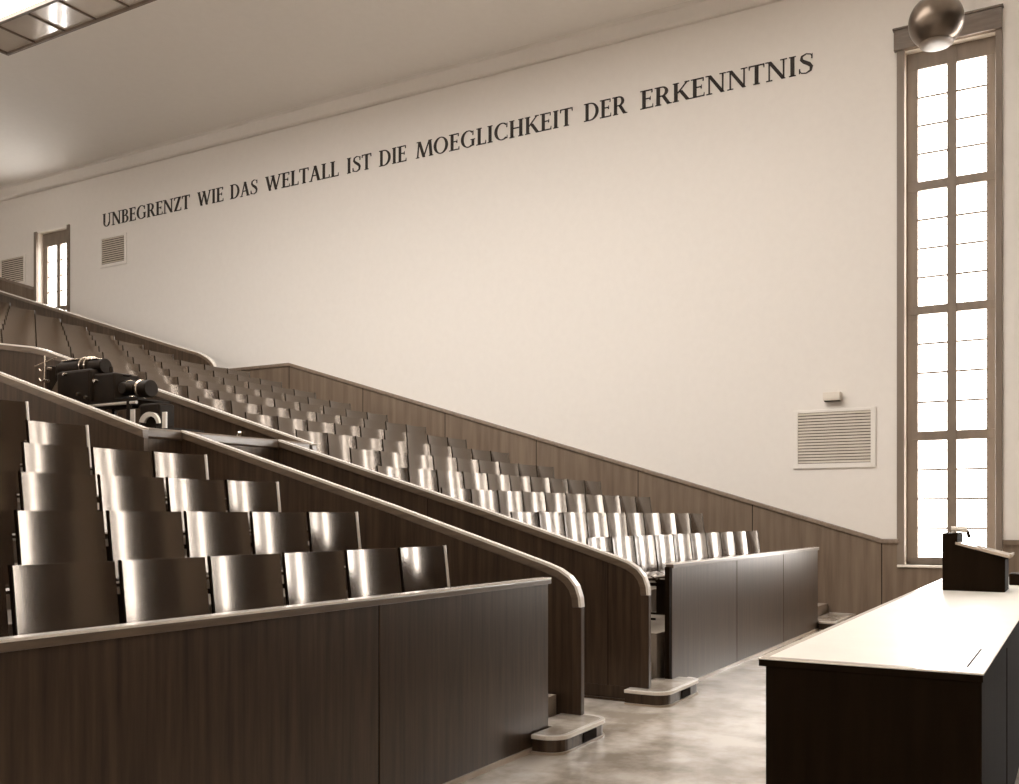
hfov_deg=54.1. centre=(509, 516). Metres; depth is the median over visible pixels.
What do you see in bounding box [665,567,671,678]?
end post
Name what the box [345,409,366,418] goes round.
seat
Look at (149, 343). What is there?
balustrade
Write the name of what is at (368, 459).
seat
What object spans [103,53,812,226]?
lettering
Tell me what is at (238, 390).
seat
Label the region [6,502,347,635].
floor
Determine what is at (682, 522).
seat
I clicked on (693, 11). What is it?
crown molding
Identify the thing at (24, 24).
skylight
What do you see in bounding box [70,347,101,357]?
seat
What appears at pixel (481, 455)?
seat
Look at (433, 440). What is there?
seat
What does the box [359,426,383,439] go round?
seat
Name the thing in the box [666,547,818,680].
barrier
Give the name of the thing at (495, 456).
seat
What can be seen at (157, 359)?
seat
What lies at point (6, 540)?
seat
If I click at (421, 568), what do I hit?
seat
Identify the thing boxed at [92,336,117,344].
seat
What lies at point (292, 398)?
seat
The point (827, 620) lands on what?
step
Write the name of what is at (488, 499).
seat
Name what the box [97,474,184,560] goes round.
seat
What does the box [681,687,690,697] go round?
grille
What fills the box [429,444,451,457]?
seat
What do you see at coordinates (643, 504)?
seat
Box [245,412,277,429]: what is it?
seat
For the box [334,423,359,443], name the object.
seat
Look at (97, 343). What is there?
seat
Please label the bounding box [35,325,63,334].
seat
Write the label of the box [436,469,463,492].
seat
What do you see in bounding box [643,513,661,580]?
seat
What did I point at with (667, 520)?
seat
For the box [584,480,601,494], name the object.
seat
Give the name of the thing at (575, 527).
seat
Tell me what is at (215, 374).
seat
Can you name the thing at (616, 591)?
partition wall
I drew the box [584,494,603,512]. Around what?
seat
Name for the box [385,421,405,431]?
seat
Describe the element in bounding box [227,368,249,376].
seat
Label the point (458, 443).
seat
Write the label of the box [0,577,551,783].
barrier
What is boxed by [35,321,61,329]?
seat
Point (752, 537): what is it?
seat
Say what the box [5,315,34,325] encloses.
seat
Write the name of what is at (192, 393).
seat
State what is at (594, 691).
plinth
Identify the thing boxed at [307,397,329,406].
seat
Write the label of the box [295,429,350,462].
seat
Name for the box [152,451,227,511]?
seat
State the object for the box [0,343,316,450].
balustrade
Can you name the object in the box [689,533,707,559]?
seat
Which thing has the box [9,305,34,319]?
seat
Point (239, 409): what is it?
seat
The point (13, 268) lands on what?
vent grille
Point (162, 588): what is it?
seat
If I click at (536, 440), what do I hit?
joint
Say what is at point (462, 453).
seat
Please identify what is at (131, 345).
seat
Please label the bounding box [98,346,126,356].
seat
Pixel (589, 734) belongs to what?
grille
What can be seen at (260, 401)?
seat
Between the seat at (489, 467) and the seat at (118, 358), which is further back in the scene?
the seat at (118, 358)
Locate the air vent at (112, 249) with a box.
[99,233,126,267]
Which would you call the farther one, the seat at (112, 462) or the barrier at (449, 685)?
the seat at (112, 462)
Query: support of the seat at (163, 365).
on the floor at (658, 625)
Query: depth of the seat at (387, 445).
12.88 m
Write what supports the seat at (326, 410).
on the floor at (658, 625)
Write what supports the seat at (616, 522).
on the floor at (658, 625)
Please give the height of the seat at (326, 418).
0.815 m
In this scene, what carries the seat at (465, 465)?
on the floor at (658, 625)
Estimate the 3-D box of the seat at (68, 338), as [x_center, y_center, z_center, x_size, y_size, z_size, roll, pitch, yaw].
[-6.691,-2.448,15.846,0.469,0.815,0.520,0,0,30]
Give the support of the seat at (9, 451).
on the floor at (19, 509)
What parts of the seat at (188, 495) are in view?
backrest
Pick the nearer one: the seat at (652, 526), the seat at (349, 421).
the seat at (652, 526)
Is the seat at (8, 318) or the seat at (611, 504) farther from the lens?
the seat at (8, 318)
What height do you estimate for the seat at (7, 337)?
0.815 m
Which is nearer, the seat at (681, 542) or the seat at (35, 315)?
the seat at (681, 542)
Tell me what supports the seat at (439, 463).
on the floor at (658, 625)
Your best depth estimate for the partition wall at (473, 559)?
7.51 m
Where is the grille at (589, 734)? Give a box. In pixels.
[583,728,596,742]
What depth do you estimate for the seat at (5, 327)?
15.05 m
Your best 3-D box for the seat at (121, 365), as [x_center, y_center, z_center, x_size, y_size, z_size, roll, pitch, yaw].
[-5.209,-1.746,13.763,0.469,0.815,0.520,0,0,30]
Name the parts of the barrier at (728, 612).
panel, rail, cap rail, panel, panel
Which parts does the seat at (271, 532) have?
backrest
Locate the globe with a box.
[908,0,964,51]
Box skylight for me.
[0,0,155,55]
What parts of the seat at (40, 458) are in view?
backrest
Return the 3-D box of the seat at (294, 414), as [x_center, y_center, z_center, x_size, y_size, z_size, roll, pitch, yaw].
[-2.665,-1.044,13.521,0.469,0.815,0.520,0,0,30]
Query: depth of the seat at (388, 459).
11.57 m
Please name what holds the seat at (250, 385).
on the floor at (658, 625)
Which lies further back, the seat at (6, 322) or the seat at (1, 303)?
the seat at (1, 303)
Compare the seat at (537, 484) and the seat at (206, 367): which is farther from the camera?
the seat at (206, 367)
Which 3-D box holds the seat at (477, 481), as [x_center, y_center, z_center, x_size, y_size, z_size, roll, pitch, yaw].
[-0.245,-0.108,11.512,0.469,0.815,0.520,0,0,30]
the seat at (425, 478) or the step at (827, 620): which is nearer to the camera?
the seat at (425, 478)
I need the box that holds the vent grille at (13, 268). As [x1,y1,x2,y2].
[0,254,25,283]
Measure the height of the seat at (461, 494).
0.815 m
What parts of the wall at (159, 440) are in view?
panel, cap rail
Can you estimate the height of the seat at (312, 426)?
0.815 m
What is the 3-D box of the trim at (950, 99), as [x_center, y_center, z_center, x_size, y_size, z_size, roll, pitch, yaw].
[-3.591,-3.047,19.230,23.560,7.505,0.295,0,0,30]
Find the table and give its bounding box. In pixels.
[758,579,1018,783]
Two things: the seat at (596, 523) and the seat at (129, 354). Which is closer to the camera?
the seat at (596, 523)
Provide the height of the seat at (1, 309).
0.815 m
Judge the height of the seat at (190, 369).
0.815 m
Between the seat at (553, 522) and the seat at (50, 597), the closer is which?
the seat at (50, 597)
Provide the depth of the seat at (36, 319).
18.05 m
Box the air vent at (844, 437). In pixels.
[793,407,875,468]
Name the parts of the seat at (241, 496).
backrest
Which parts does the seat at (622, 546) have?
backrest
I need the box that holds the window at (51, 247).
[34,224,69,311]
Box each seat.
[0,301,10,305]
[0,304,8,309]
[0,308,7,314]
[0,329,35,346]
[0,400,29,442]
[0,418,24,471]
[0,441,20,501]
[0,471,17,540]
[0,511,14,594]
[0,566,8,636]
[2,324,35,344]
[4,319,35,340]
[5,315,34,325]
[7,312,34,323]
[8,309,34,321]
[8,561,119,635]
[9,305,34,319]
[14,510,119,586]
[18,471,107,538]
[21,442,98,502]
[25,419,98,509]
[34,314,60,321]
[34,317,60,325]
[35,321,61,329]
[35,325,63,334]
[35,330,65,340]
[35,335,67,346]
[35,341,69,356]
[61,322,86,330]
[62,326,88,334]
[64,330,91,339]
[66,335,94,345]
[68,341,97,357]
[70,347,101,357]
[72,353,86,358]
[89,331,114,339]
[90,447,166,510]
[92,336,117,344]
[95,340,121,351]
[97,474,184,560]
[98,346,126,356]
[102,352,132,363]
[106,510,208,623]
[109,360,138,370]
[113,367,145,379]
[118,340,143,348]
[118,557,209,623]
[122,345,147,354]
[127,351,153,362]
[132,357,160,368]
[138,364,168,378]
[145,372,176,384]
[148,350,173,358]
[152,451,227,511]
[154,356,179,365]
[156,382,186,397]
[161,362,187,373]
[165,477,250,548]
[168,369,196,379]
[177,377,206,390]
[180,360,203,369]
[183,511,282,593]
[186,386,217,401]
[188,366,212,376]
[196,373,222,386]
[197,396,230,413]
[204,364,226,372]
[206,381,233,393]
[207,554,283,613]
[213,371,236,379]
[217,390,246,407]
[223,378,247,392]
[225,480,308,583]
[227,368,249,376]
[230,400,260,418]
[234,386,259,397]
[237,375,259,383]
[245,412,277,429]
[246,395,273,406]
[248,382,271,391]
[249,511,345,588]
[259,378,281,389]
[260,390,284,400]
[261,405,288,428]
[271,385,293,396]
[274,398,299,417]
[277,416,327,448]
[281,551,346,604]
[284,393,307,409]
[289,408,315,424]
[293,389,315,399]
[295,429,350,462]
[299,402,322,415]
[306,420,334,437]
[306,512,398,570]
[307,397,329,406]
[315,412,340,431]
[323,406,345,421]
[326,433,355,461]
[329,400,350,412]
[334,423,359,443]
[340,415,363,427]
[344,548,400,597]
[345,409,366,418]
[349,448,379,471]
[355,436,382,455]
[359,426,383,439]
[363,419,385,429]
[366,412,387,421]
[376,465,408,481]
[379,450,407,467]
[382,439,406,452]
[383,429,406,441]
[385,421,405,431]
[398,545,449,592]
[406,425,426,434]
[406,432,427,443]
[406,442,429,455]
[407,453,433,469]
[407,467,437,491]
[427,435,447,445]
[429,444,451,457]
[432,455,456,470]
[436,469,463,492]
[440,487,470,502]
[447,437,466,448]
[451,446,471,459]
[456,458,478,472]
[462,471,487,489]
[470,489,498,512]
[471,449,490,460]
[478,460,499,474]
[486,473,509,490]
[490,451,509,462]
[497,490,523,516]
[499,462,518,475]
[509,475,530,491]
[510,511,538,526]
[518,463,536,476]
[521,491,545,511]
[529,476,549,492]
[536,465,554,478]
[538,512,564,536]
[544,492,566,511]
[549,478,568,493]
[562,512,587,543]
[565,493,585,512]
[567,479,584,493]
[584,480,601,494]
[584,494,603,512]
[585,512,608,537]
[586,537,652,579]
[602,495,620,512]
[606,512,627,536]
[611,536,664,578]
[619,495,635,512]
[625,512,644,535]
[633,535,664,619]
[635,496,651,512]
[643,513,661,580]
[651,534,674,614]
[659,513,676,534]
[672,534,691,561]
[674,513,690,533]
[689,513,704,532]
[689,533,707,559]
[705,532,721,558]
[720,532,735,556]
[733,531,747,554]
[746,530,759,553]
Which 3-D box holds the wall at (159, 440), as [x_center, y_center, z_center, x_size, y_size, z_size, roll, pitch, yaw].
[-2.621,0.366,9.490,0.075,2.268,2.086,0,0,30]
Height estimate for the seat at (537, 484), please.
0.815 m
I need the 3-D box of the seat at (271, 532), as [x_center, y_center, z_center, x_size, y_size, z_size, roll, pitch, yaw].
[-1.370,0.373,6.520,0.469,0.815,0.520,0,0,30]
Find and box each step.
[531,713,605,754]
[624,677,698,706]
[818,612,855,630]
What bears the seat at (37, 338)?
on the floor at (658, 625)
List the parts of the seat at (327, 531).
backrest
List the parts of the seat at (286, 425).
backrest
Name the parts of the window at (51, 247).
sash frame, pane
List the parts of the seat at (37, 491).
backrest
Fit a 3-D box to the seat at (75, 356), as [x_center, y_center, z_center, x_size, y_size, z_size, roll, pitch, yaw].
[-5.475,-1.746,13.303,0.469,0.815,0.520,0,0,30]
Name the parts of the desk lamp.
lamp shade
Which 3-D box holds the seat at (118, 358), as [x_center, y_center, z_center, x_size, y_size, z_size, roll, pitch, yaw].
[-5.615,-1.980,14.610,0.469,0.815,0.520,0,0,30]
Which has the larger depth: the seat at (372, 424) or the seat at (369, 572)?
the seat at (372, 424)
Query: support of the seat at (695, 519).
on the floor
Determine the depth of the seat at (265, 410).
13.19 m
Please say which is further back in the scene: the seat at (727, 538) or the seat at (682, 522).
the seat at (682, 522)
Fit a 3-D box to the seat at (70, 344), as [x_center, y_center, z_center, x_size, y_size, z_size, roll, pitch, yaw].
[-6.287,-2.214,14.997,0.469,0.815,0.520,0,0,30]
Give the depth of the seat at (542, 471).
14.82 m
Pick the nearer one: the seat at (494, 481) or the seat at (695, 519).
the seat at (494, 481)
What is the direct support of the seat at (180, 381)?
on the floor at (658, 625)
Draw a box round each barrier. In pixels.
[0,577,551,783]
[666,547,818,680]
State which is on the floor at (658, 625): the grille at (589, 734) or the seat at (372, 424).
the seat at (372, 424)
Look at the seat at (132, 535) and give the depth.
5.68 m
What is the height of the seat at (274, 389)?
0.815 m
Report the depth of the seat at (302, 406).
14.96 m
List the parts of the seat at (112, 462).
backrest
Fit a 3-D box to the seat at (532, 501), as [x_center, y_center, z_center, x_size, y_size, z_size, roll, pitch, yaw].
[0.426,0.126,11.125,0.469,0.815,0.520,0,0,30]
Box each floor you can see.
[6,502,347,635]
[251,552,555,717]
[460,631,1018,783]
[649,578,664,678]
[818,603,827,616]
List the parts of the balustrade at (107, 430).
rail, cap rail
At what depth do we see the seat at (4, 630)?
4.09 m
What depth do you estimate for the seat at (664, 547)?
10.36 m
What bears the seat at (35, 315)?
on the floor at (658, 625)
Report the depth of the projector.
10.18 m
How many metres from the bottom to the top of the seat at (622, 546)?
0.815 m
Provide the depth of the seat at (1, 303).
19.80 m
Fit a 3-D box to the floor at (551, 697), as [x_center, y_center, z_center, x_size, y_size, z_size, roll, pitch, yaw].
[-1.396,0.782,7.755,3.730,1.436,0.440,0,0,30]
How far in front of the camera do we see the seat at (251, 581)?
5.31 m
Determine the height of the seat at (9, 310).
0.815 m
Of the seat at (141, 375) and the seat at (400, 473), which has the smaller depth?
the seat at (400, 473)
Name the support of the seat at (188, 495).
on the floor at (19, 509)
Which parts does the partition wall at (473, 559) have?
cap rail, rail, post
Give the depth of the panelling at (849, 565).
15.63 m
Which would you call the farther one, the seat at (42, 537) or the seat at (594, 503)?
the seat at (594, 503)
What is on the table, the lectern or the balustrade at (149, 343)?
the lectern
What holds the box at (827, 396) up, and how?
attached to the wall at (662, 288)
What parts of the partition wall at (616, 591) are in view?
cap rail, rail, post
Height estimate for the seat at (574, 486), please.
0.815 m
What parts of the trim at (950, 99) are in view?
sill, pane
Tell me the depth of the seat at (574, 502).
12.20 m
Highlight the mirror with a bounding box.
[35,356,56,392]
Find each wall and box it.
[0,0,1018,564]
[147,427,309,509]
[181,430,584,714]
[278,440,650,688]
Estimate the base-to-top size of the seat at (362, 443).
0.815 m
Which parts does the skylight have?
diffuser pane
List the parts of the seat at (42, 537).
backrest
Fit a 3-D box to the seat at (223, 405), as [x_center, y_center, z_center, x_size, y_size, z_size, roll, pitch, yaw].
[-3.461,-1.044,12.141,0.469,0.815,0.520,0,0,30]
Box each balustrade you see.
[0,290,216,366]
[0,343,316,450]
[0,371,148,461]
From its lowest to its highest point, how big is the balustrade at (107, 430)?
3.920 m
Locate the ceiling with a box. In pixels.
[0,0,690,186]
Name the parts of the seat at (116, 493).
backrest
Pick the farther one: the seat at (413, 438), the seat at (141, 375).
the seat at (413, 438)
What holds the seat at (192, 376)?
on the floor at (658, 625)
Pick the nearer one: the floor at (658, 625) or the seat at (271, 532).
the seat at (271, 532)
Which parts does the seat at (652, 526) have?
backrest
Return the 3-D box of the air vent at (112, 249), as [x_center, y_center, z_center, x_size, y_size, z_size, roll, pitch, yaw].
[-8.796,-5.900,22.146,0.890,0.680,0.025,0,0,30]
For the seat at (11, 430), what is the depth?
7.48 m
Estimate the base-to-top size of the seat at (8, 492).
0.815 m
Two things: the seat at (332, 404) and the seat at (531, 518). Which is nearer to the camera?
the seat at (531, 518)
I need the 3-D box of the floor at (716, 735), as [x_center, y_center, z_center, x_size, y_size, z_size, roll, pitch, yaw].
[-4.305,1.600,10.449,31.700,0.200,16.400,0,0,30]
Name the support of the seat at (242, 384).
on the floor at (658, 625)
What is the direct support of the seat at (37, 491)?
on the floor at (19, 509)
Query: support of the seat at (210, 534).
on the floor at (19, 509)
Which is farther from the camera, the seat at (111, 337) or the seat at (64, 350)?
the seat at (111, 337)
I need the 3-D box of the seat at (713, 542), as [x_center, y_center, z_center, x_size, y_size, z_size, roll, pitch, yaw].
[2.565,0.594,11.730,0.469,0.815,0.520,0,0,30]
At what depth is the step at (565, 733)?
6.48 m
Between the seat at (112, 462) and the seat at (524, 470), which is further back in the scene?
the seat at (524, 470)
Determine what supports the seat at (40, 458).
on the floor at (19, 509)
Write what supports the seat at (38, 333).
on the floor at (658, 625)
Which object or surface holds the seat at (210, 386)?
on the floor at (658, 625)
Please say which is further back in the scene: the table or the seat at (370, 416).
the seat at (370, 416)
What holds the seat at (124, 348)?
on the floor at (658, 625)
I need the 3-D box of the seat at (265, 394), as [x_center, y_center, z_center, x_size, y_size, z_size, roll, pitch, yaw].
[-3.477,-1.512,15.215,0.469,0.815,0.520,0,0,30]
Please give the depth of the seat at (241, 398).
13.58 m
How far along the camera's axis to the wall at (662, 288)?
16.21 m
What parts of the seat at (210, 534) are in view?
backrest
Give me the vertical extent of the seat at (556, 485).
0.815 m
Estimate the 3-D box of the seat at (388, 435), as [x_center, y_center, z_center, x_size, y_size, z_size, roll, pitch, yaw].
[-1.463,-0.810,14.054,0.469,0.815,0.520,0,0,30]
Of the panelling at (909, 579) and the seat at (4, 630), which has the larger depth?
the panelling at (909, 579)
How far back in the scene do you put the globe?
10.82 m
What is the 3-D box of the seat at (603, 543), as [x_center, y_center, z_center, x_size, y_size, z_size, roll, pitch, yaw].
[0.973,0.594,8.970,0.469,0.815,0.520,0,0,30]
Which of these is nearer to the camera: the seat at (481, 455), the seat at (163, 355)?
the seat at (481, 455)
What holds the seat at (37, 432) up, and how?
on the floor at (19, 509)
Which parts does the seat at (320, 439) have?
backrest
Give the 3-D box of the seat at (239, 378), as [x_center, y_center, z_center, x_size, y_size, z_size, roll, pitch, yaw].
[-4.288,-1.980,16.910,0.469,0.815,0.520,0,0,30]
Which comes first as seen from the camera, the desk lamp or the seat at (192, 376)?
the desk lamp
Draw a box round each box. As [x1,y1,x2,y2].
[823,391,841,401]
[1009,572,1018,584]
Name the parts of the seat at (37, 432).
backrest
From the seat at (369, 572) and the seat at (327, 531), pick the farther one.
the seat at (327, 531)
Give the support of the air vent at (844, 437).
in the wall at (662, 288)
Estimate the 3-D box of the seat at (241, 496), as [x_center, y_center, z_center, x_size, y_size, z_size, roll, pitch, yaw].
[-1.763,0.138,7.388,0.469,0.816,0.550,0,0,30]
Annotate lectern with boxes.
[942,532,1014,591]
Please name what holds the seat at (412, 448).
on the floor at (658, 625)
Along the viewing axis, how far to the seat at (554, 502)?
11.73 m
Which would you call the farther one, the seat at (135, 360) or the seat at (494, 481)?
the seat at (135, 360)
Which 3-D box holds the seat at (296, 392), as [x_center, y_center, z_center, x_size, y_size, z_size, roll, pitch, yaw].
[-3.345,-1.746,16.994,0.469,0.815,0.546,0,0,30]
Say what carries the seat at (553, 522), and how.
on the floor at (658, 625)
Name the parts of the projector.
guide rail, plate, plate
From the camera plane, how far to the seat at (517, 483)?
12.58 m
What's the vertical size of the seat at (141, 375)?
0.815 m
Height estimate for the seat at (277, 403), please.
0.815 m
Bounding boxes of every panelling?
[0,280,896,615]
[897,540,1018,597]
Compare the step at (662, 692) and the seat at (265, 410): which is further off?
the seat at (265, 410)
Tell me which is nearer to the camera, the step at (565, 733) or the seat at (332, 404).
the step at (565, 733)
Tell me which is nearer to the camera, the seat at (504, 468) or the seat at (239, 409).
the seat at (239, 409)
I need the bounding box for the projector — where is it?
[35,356,203,432]
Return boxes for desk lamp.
[951,526,970,537]
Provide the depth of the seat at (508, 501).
10.79 m
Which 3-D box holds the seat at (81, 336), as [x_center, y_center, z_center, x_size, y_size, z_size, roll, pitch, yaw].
[-7.098,-2.682,16.694,0.469,0.815,0.520,0,0,30]
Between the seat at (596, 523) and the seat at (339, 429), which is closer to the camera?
the seat at (596, 523)
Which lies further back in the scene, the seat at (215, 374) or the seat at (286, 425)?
the seat at (215, 374)
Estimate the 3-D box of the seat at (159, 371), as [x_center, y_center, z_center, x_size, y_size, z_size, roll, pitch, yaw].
[-4.944,-1.746,14.223,0.469,0.815,0.520,0,0,30]
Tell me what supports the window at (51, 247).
in the wall at (662, 288)
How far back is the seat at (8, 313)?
17.59 m
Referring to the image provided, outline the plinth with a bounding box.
[584,683,629,701]
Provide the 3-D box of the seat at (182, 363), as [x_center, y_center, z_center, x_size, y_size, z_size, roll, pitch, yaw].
[-5.225,-2.214,16.837,0.469,0.815,0.520,0,0,30]
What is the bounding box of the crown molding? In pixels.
[0,0,782,201]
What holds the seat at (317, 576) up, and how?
on the floor at (19, 509)
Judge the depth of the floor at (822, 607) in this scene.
14.17 m
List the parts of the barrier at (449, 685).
panel, cap rail, rail, panel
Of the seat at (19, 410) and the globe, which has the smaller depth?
the seat at (19, 410)
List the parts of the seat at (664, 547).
backrest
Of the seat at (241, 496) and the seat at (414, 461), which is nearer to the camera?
the seat at (241, 496)
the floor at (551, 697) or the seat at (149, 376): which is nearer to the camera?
the floor at (551, 697)
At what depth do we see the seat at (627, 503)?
13.59 m
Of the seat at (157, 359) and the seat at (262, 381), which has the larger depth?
the seat at (262, 381)
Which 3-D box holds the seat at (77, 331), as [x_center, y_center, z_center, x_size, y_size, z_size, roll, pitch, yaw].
[-7.503,-2.916,17.541,0.469,0.815,0.520,0,0,30]
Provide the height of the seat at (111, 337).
0.815 m
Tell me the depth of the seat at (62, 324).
18.52 m
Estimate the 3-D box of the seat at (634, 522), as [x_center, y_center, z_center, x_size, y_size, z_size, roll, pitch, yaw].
[1.629,0.360,11.657,0.469,0.815,0.520,0,0,30]
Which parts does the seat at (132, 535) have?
backrest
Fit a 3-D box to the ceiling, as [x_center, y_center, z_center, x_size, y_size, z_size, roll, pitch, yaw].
[-4.305,-8.000,10.449,31.100,0.200,15.800,0,0,30]
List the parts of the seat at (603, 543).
backrest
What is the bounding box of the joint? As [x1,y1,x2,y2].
[536,440,881,604]
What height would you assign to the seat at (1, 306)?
0.815 m
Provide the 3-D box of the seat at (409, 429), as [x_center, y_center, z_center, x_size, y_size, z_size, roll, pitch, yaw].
[-1.331,-1.044,15.832,0.469,0.815,0.546,0,0,30]
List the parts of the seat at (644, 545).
backrest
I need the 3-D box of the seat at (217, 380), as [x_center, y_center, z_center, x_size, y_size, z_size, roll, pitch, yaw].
[-4.413,-1.746,15.143,0.469,0.815,0.520,0,0,30]
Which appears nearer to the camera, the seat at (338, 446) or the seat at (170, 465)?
the seat at (170, 465)
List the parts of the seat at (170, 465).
backrest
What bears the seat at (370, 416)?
on the floor
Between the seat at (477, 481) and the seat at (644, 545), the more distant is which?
the seat at (477, 481)
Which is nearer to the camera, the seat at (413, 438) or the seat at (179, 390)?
the seat at (179, 390)

